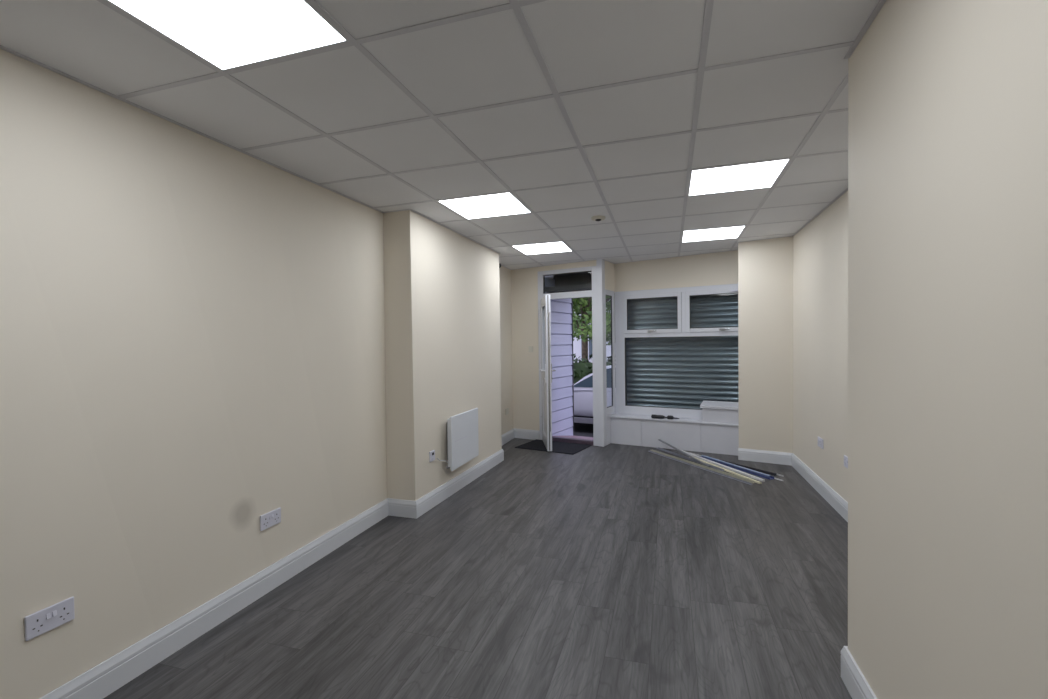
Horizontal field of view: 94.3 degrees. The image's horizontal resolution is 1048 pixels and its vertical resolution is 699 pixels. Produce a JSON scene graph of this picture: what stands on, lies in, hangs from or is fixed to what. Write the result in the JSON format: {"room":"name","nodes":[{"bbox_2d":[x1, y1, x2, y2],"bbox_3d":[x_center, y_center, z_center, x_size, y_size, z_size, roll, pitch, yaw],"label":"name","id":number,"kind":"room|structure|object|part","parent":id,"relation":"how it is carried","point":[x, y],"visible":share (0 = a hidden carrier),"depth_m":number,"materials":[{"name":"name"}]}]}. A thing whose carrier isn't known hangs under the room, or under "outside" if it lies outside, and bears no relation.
{"room":"empty shop unit","nodes":[
{"label":"empty shop unit","id":0,"kind":"room"},
{"bbox_2d":[0,49,386,698],"bbox_3d":[-2.107,0.079,0.987,0.423,2.620,6.270,-1,1,17],"label":"wall","id":1,"kind":"structure","parent":0,"point":[192,324],"depth_m":2.17,"materials":[{"name":"beige paint"}]},
{"bbox_2d":[24,597,74,640],"bbox_3d":[-1.722,0.978,1.770,0.014,0.086,0.146,-1,1,17],"label":"wall socket","id":2,"kind":"object","parent":1,"relation":"attached to","point":[42,621],"visible":1,"depth_m":1.76,"materials":[{"name":"white plastic"}]},
{"bbox_2d":[260,508,280,530],"bbox_3d":[-1.438,0.964,2.764,0.014,0.086,0.146,-1,1,17],"label":"wall socket","id":3,"kind":"object","parent":1,"relation":"attached to","point":[271,518],"visible":1,"depth_m":2.76,"materials":[{"name":"white plastic"}]},
{"bbox_2d":[39,428,539,698],"bbox_3d":[-1.401,1.293,2.501,0.447,0.134,9.533,-1,1,18],"label":"baseboard","id":4,"kind":"structure","parent":1,"relation":"attached to","point":[113,673],"depth_m":2.53,"materials":[{"name":"white paint"}]},
{"bbox_2d":[383,210,501,500],"bbox_3d":[-0.839,0.011,4.900,0.626,2.620,2.047,-1,1,17],"label":"wall","id":5,"kind":"structure","parent":0,"point":[442,288],"depth_m":4.19,"materials":[{"name":"beige paint"}]},
{"bbox_2d":[429,450,434,461],"bbox_3d":[-0.778,0.902,4.122,0.020,0.086,0.086,-1,1,17],"label":"fused spur","id":6,"kind":"object","parent":5,"relation":"attached to","point":[431,453],"visible":1,"depth_m":4.10,"materials":[{"name":"white plastic"}]},
{"bbox_2d":[437,408,478,470],"bbox_3d":[-0.607,0.823,4.500,0.105,0.476,0.735,-1,1,17],"label":"heater","id":7,"kind":"object","parent":5,"relation":"attached to","point":[462,428],"visible":1,"depth_m":4.46,"materials":[{"name":"white metal"}]},
{"bbox_3d":[-0.578,0.822,4.557,0.044,0.430,0.550,-1,1,17],"label":"casing","id":8,"kind":"part","parent":7,"relation":"part of","materials":[{"name":"white metal"}]},
{"bbox_3d":[-0.549,0.822,4.543,0.018,0.476,0.620,-1,1,17],"label":"panel","id":9,"kind":"part","parent":7,"relation":"part of","materials":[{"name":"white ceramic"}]},
{"bbox_2d":[0,0,885,269],"bbox_3d":[0.142,-1.126,2.139,4.798,0.080,10.798,-1,1,17],"label":"ceiling","id":10,"kind":"structure","parent":0,"point":[579,111],"depth_m":2.19,"materials":[{"name":"tile"}]},
{"bbox_2d":[106,0,348,70],"bbox_3d":[-0.976,-1.098,1.533,0.575,0.037,0.575,-1,1,17],"label":"recessed light","id":11,"kind":"object","parent":10,"relation":"in","point":[227,34],"visible":0.98,"depth_m":1.64,"materials":[{"name":"glowing white light diffuser panel"}]},
{"bbox_2d":[438,192,531,218],"bbox_3d":[-0.293,-1.137,3.834,0.575,0.037,0.575,-1,1,17],"label":"recessed light","id":12,"kind":"object","parent":10,"relation":"in","point":[502,204],"visible":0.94,"depth_m":3.81,"materials":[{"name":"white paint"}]},
{"bbox_2d":[512,242,571,254],"bbox_3d":[0.219,-1.166,5.559,0.575,0.037,0.575,-1,1,17],"label":"recessed light","id":13,"kind":"object","parent":10,"relation":"in","point":[554,247],"visible":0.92,"depth_m":5.54,"materials":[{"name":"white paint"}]},
{"bbox_2d":[591,216,605,220],"bbox_3d":[0.649,-1.138,4.248,0.123,0.032,0.123,-1,1,17],"label":"ceiling detector","id":14,"kind":"object","parent":10,"relation":"attached to","point":[594,218],"visible":1,"depth_m":4.21,"materials":[{"name":"white plastic"}]},
{"bbox_2d":[682,226,744,241],"bbox_3d":[1.944,-1.205,5.046,0.575,0.037,0.575,-1,1,17],"label":"recessed light","id":15,"kind":"object","parent":10,"relation":"in","point":[728,232],"visible":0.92,"depth_m":5.02,"materials":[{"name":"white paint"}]},
{"bbox_2d":[688,159,789,195],"bbox_3d":[1.432,-1.176,3.321,0.575,0.037,0.575,-1,1,17],"label":"recessed light","id":16,"kind":"object","parent":10,"relation":"in","point":[759,175],"visible":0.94,"depth_m":3.29,"materials":[{"name":"glowing white light diffuser panel"}]},
{"bbox_2d":[103,438,851,698],"bbox_3d":[0.087,1.407,2.037,4.294,0.120,9.890,-1,1,17],"label":"floor","id":17,"kind":"structure","parent":0,"point":[610,571],"depth_m":2.58,"materials":[{"name":"grey laminate"}]},
{"bbox_2d":[515,439,591,454],"bbox_3d":[0.389,1.279,6.421,0.845,0.010,0.585,0,1,31],"label":"door mat","id":18,"kind":"object","parent":17,"relation":"on","point":[557,447],"visible":1,"depth_m":6.37,"materials":[{"name":"grey carpet"}]},
{"bbox_2d":[606,412,738,455],"bbox_3d":[1.922,1.068,6.191,1.740,0.400,0.364,0,1,31],"label":"panel","id":19,"kind":"object","parent":17,"relation":"on","point":[687,434],"visible":0.83,"depth_m":6.17,"materials":[{"name":"white wood"}]},
{"bbox_3d":[1.181,1.071,6.628,0.020,0.400,0.364,0,1,31],"label":"panel","id":20,"kind":"part","parent":19,"relation":"part of","materials":[{"name":"white wood"}]},
{"bbox_3d":[1.361,1.095,6.500,0.416,0.352,0.018,0,1,31],"label":"panel","id":21,"kind":"part","parent":19,"relation":"part of","materials":[{"name":"white wood"}]},
{"bbox_2d":[651,414,678,418],"bbox_3d":[1.810,0.867,6.239,0.352,0.050,0.065,0,1,26],"label":"tool","id":22,"kind":"object","parent":19,"relation":"on","point":[652,415],"visible":1,"depth_m":6.24,"materials":[{"name":"black plastic"}]},
{"bbox_3d":[1.865,1.092,6.203,0.747,0.352,0.018,0,1,31],"label":"panel","id":23,"kind":"part","parent":19,"relation":"part of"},
{"bbox_2d":[700,400,738,423],"bbox_3d":[2.430,0.767,5.958,0.485,0.241,0.207,0,1,31],"label":"box","id":24,"kind":"object","parent":19,"relation":"on","point":[713,411],"visible":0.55,"depth_m":5.90,"materials":[{"name":"white plastic"}]},
{"bbox_3d":[2.429,0.683,5.957,0.485,0.072,0.207,0,1,31],"label":"lid","id":25,"kind":"part","parent":24,"relation":"part of","materials":[{"name":"white plastic"}]},
{"bbox_3d":[2.416,1.089,5.877,0.529,0.352,0.018,0,1,31],"label":"panel","id":26,"kind":"part","parent":19,"relation":"part of","materials":[{"name":"white wood"}]},
{"bbox_2d":[656,447,723,470],"bbox_3d":[1.901,1.266,5.676,0.031,0.016,1.178,-1,1,-19],"label":"metal strip","id":27,"kind":"object","parent":17,"relation":"on","point":[673,453],"visible":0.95,"depth_m":5.66,"materials":[{"name":"white metal"}]},
{"bbox_2d":[648,450,751,484],"bbox_3d":[1.859,1.271,5.342,0.020,0.016,1.584,-1,1,-22],"label":"metal strip","id":28,"kind":"object","parent":17,"relation":"on","point":[749,483],"visible":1,"depth_m":5.18,"materials":[{"name":"white metal"}]},
{"bbox_2d":[650,450,754,482],"bbox_3d":[1.899,1.268,5.387,0.024,0.018,1.561,-1,1,-23],"label":"metal strip","id":29,"kind":"object","parent":17,"relation":"on","point":[684,460],"visible":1,"depth_m":5.21,"materials":[{"name":"silver metal"}]},
{"bbox_2d":[658,439,709,466],"bbox_3d":[1.858,1.203,5.717,0.024,0.100,1.046,-1,1,-14],"label":"metal strip","id":30,"kind":"object","parent":29,"relation":"on","point":[692,457],"visible":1,"depth_m":5.63,"materials":[{"name":"silver metal"}]},
{"bbox_2d":[681,450,764,481],"bbox_3d":[2.136,1.265,5.378,0.030,0.020,1.378,-1,1,-16],"label":"metal strip","id":31,"kind":"object","parent":17,"relation":"on","point":[691,454],"visible":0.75,"depth_m":5.20,"materials":[{"name":"white metal"}]},
{"bbox_2d":[690,457,761,483],"bbox_3d":[2.110,1.269,5.196,0.029,0.016,1.147,-1,1,-15],"label":"metal strip","id":32,"kind":"object","parent":17,"relation":"on","point":[726,470],"visible":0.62,"depth_m":5.00,"materials":[{"name":"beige metal"}]},
{"bbox_2d":[700,455,773,479],"bbox_3d":[2.260,1.259,5.271,0.060,0.031,1.029,-1,1,-21],"label":"metal strip","id":33,"kind":"object","parent":17,"relation":"on","point":[725,464],"depth_m":5.15,"materials":[{"name":"metal"}]},
{"bbox_3d":[2.262,1.248,5.267,0.026,0.010,0.960,-1,1,-21],"label":"metal strip","id":34,"kind":"part","parent":33,"relation":"part of","materials":[{"name":"metal"}]},
{"bbox_2d":[719,459,776,475],"bbox_3d":[2.378,1.262,5.217,0.021,0.022,0.696,-1,1,-28],"label":"metal strip","id":35,"kind":"object","parent":17,"relation":"on","point":[751,468],"visible":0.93,"depth_m":5.10,"materials":[{"name":"metal"}]},
{"bbox_2d":[499,266,512,434],"bbox_3d":[-0.496,-0.015,6.469,0.290,2.620,1.900,-1,1,17],"label":"wall","id":36,"kind":"structure","parent":0,"point":[504,273],"depth_m":6.82,"materials":[{"name":"beige paint"}]},
{"bbox_2d":[574,423,592,436],"bbox_3d":[12.633,1.566,25.978,60.000,0.300,44.500,0,1,31],"label":"ground","id":37,"kind":"structure","parent":0,"point":[580,429],"depth_m":10.72,"materials":[{"name":"black asphalt"}]},
{"bbox_2d":[556,436,592,439],"bbox_3d":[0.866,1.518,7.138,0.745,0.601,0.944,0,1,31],"label":"doorstep","id":38,"kind":"object","parent":37,"relation":"on","point":[577,437],"visible":0.14,"depth_m":7.12,"materials":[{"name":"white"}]},
{"bbox_2d":[573,354,610,383],"bbox_3d":[2.131,0.959,14.599,13.663,2.016,1.492,0,1,32],"label":"hedge","id":39,"kind":"object","parent":37,"relation":"on","point":[581,369],"visible":0.03,"depth_m":14.52,"materials":[{"name":"green plant"}]},
{"bbox_2d":[573,299,610,362],"bbox_3d":[5.935,-2.650,31.881,15.100,8.150,5.600,0,1,31],"label":"house","id":40,"kind":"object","parent":37,"relation":"on","point":[577,345],"visible":0.02,"depth_m":30.39,"materials":[{"name":"stone"}]},
{"bbox_3d":[4.002,-0.126,30.160,0.940,1.240,0.020,0,1,31],"label":"pane","id":41,"kind":"part","parent":40,"relation":"part of","materials":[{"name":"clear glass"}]},
{"bbox_2d":[573,294,614,362],"bbox_3d":[2.396,-1.266,17.839,5.014,5.847,5.212,-1,1,-22],"label":"tree","id":42,"kind":"object","parent":37,"relation":"on","point":[581,328],"visible":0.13,"depth_m":17.04,"materials":[{"name":"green plant"}]},
{"bbox_2d":[574,365,615,423],"bbox_3d":[2.194,1.013,10.701,4.140,1.468,2.040,0,1,31],"label":"car","id":43,"kind":"object","parent":37,"relation":"on","point":[583,389],"visible":0.16,"depth_m":10.24,"materials":[{"name":"white paint"}]},
{"bbox_3d":[1.785,1.497,9.984,2.000,0.115,0.068,0,1,31],"label":"sill trim","id":44,"kind":"part","parent":43,"relation":"part of","materials":[{"name":"grey plastic"}]},
{"bbox_2d":[511,250,737,432],"bbox_3d":[1.195,-0.039,6.664,3.536,2.620,0.623,-1,1,17],"label":"wall","id":45,"kind":"structure","parent":0,"point":[719,268],"depth_m":6.75,"materials":[{"name":"beige paint"}]},
{"bbox_2d":[605,289,615,414],"bbox_3d":[1.155,0.034,6.622,0.050,1.675,0.363,0,1,31],"label":"window","id":46,"kind":"structure","parent":45,"relation":"in","point":[610,409],"depth_m":6.69,"materials":[{"name":"white plastic"}]},
{"bbox_2d":[615,284,737,418],"bbox_3d":[2.019,0.043,6.330,1.735,1.693,0.128,0,1,31],"label":"window","id":47,"kind":"structure","parent":45,"relation":"in","point":[683,294],"depth_m":6.44,"materials":[{"name":"white plastic"}]},
{"bbox_3d":[1.713,-0.479,6.508,0.775,0.522,0.054,0,1,31],"label":"sash","id":48,"kind":"part","parent":47,"relation":"part of","materials":[{"name":"white plastic"}]},
{"bbox_2d":[626,293,738,408],"bbox_3d":[2.175,-0.071,6.542,1.790,2.140,0.260,0,1,31],"label":"roller shutter","id":49,"kind":"object","parent":47,"relation":"attached to","point":[677,372],"visible":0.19,"depth_m":6.48,"materials":[{"name":"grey metal"}]},
{"bbox_3d":[2.409,-0.483,6.097,0.731,0.522,0.054,0,1,31],"label":"sash","id":50,"kind":"part","parent":47,"relation":"part of","materials":[{"name":"white plastic"}]},
{"bbox_2d":[738,236,792,452],"bbox_3d":[2.894,-0.049,5.707,0.776,2.620,1.029,-1,1,17],"label":"wall pier","id":51,"kind":"object","parent":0,"point":[765,267],"visible":0.45,"depth_m":5.40,"materials":[{"name":"beige paint"}]},
{"bbox_2d":[793,191,847,501],"bbox_3d":[2.484,-0.013,3.393,0.245,2.620,4.500,-1,1,17],"label":"wall","id":52,"kind":"structure","parent":0,"point":[820,248],"depth_m":4.25,"materials":[{"name":"beige paint"}]},
{"bbox_2d":[818,436,823,448],"bbox_3d":[2.632,0.828,4.323,0.014,0.086,0.146,-1,1,17],"label":"wall socket","id":53,"kind":"object","parent":52,"relation":"attached to","point":[820,440],"visible":1,"depth_m":4.31,"materials":[{"name":"white plastic"}]},
{"bbox_2d":[844,455,847,468],"bbox_3d":[2.438,0.854,3.667,0.014,0.086,0.146,-1,1,17],"label":"wall socket","id":54,"kind":"object","parent":52,"relation":"attached to","point":[845,456],"visible":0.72,"depth_m":3.69,"materials":[{"name":"white plastic"}]},
{"bbox_2d":[848,0,1047,698],"bbox_3d":[0.982,0.059,-0.586,0.859,2.620,5.015,-1,1,17],"label":"wall partition","id":55,"kind":"structure","parent":0,"point":[948,99],"depth_m":1.24,"materials":[{"name":"beige paint"}]},
{"bbox_2d":[738,448,876,698],"bbox_3d":[1.418,1.272,1.306,0.632,0.134,8.850,-1,1,17],"label":"baseboard","id":56,"kind":"structure","parent":55,"relation":"attached to","point":[832,497],"depth_m":4.00,"materials":[{"name":"white paint"}]},
{"bbox_3d":[0.963,-0.235,7.323,10.887,4.200,3.153,-1,1,17],"label":"wall","id":57,"kind":"structure","parent":0,"visible":0},
{"bbox_2d":[545,278,572,435],"bbox_3d":[0.452,0.416,7.365,0.180,2.910,0.955,0,1,31],"label":"cladding","id":58,"kind":"object","parent":57,"relation":"attached to","point":[561,309],"visible":0.47,"depth_m":7.40,"materials":[{"name":"wood"}]},
{"bbox_2d":[570,298,573,435],"bbox_3d":[0.699,0.412,7.785,0.198,2.900,0.020,0,1,31],"label":"trim","id":59,"kind":"structure","parent":57,"relation":"attached to","point":[572,298],"depth_m":7.73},
{"bbox_2d":[538,259,606,450],"bbox_3d":[0.483,0.049,6.385,0.965,2.470,0.727,0,1,31],"label":"door","id":60,"kind":"structure","parent":57,"relation":"in","point":[597,293],"depth_m":6.42,"materials":[{"name":"white plastic"}]},
{"bbox_3d":[0.299,0.763,6.459,0.028,0.740,0.535,-1,1,-3],"label":"panel","id":61,"kind":"part","parent":60,"relation":"part of","materials":[{"name":"white plastic"}]},
{"bbox_3d":[0.287,-0.150,6.447,0.012,0.886,0.535,-1,1,-3],"label":"glass pane","id":62,"kind":"part","parent":60,"relation":"part of","materials":[{"name":"glass"}]},
{"bbox_3d":[0.316,0.278,6.084,0.020,1.500,0.004,-1,1,-3],"label":"lock plate","id":63,"kind":"part","parent":60,"relation":"part of","materials":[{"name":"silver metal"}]},
{"bbox_3d":[1.024,0.041,6.427,0.077,2.470,0.103,0,1,31],"label":"corner post","id":64,"kind":"part","parent":60,"relation":"part of","materials":[{"name":"white plastic"}]},
{"bbox_2d":[545,272,614,298],"bbox_3d":[0.897,-0.971,7.084,0.945,0.440,0.975,0,1,31],"label":"transom window","id":65,"kind":"structure","parent":57,"relation":"attached to","point":[573,281],"depth_m":6.98,"materials":[{"name":"black glass"}]}
]}

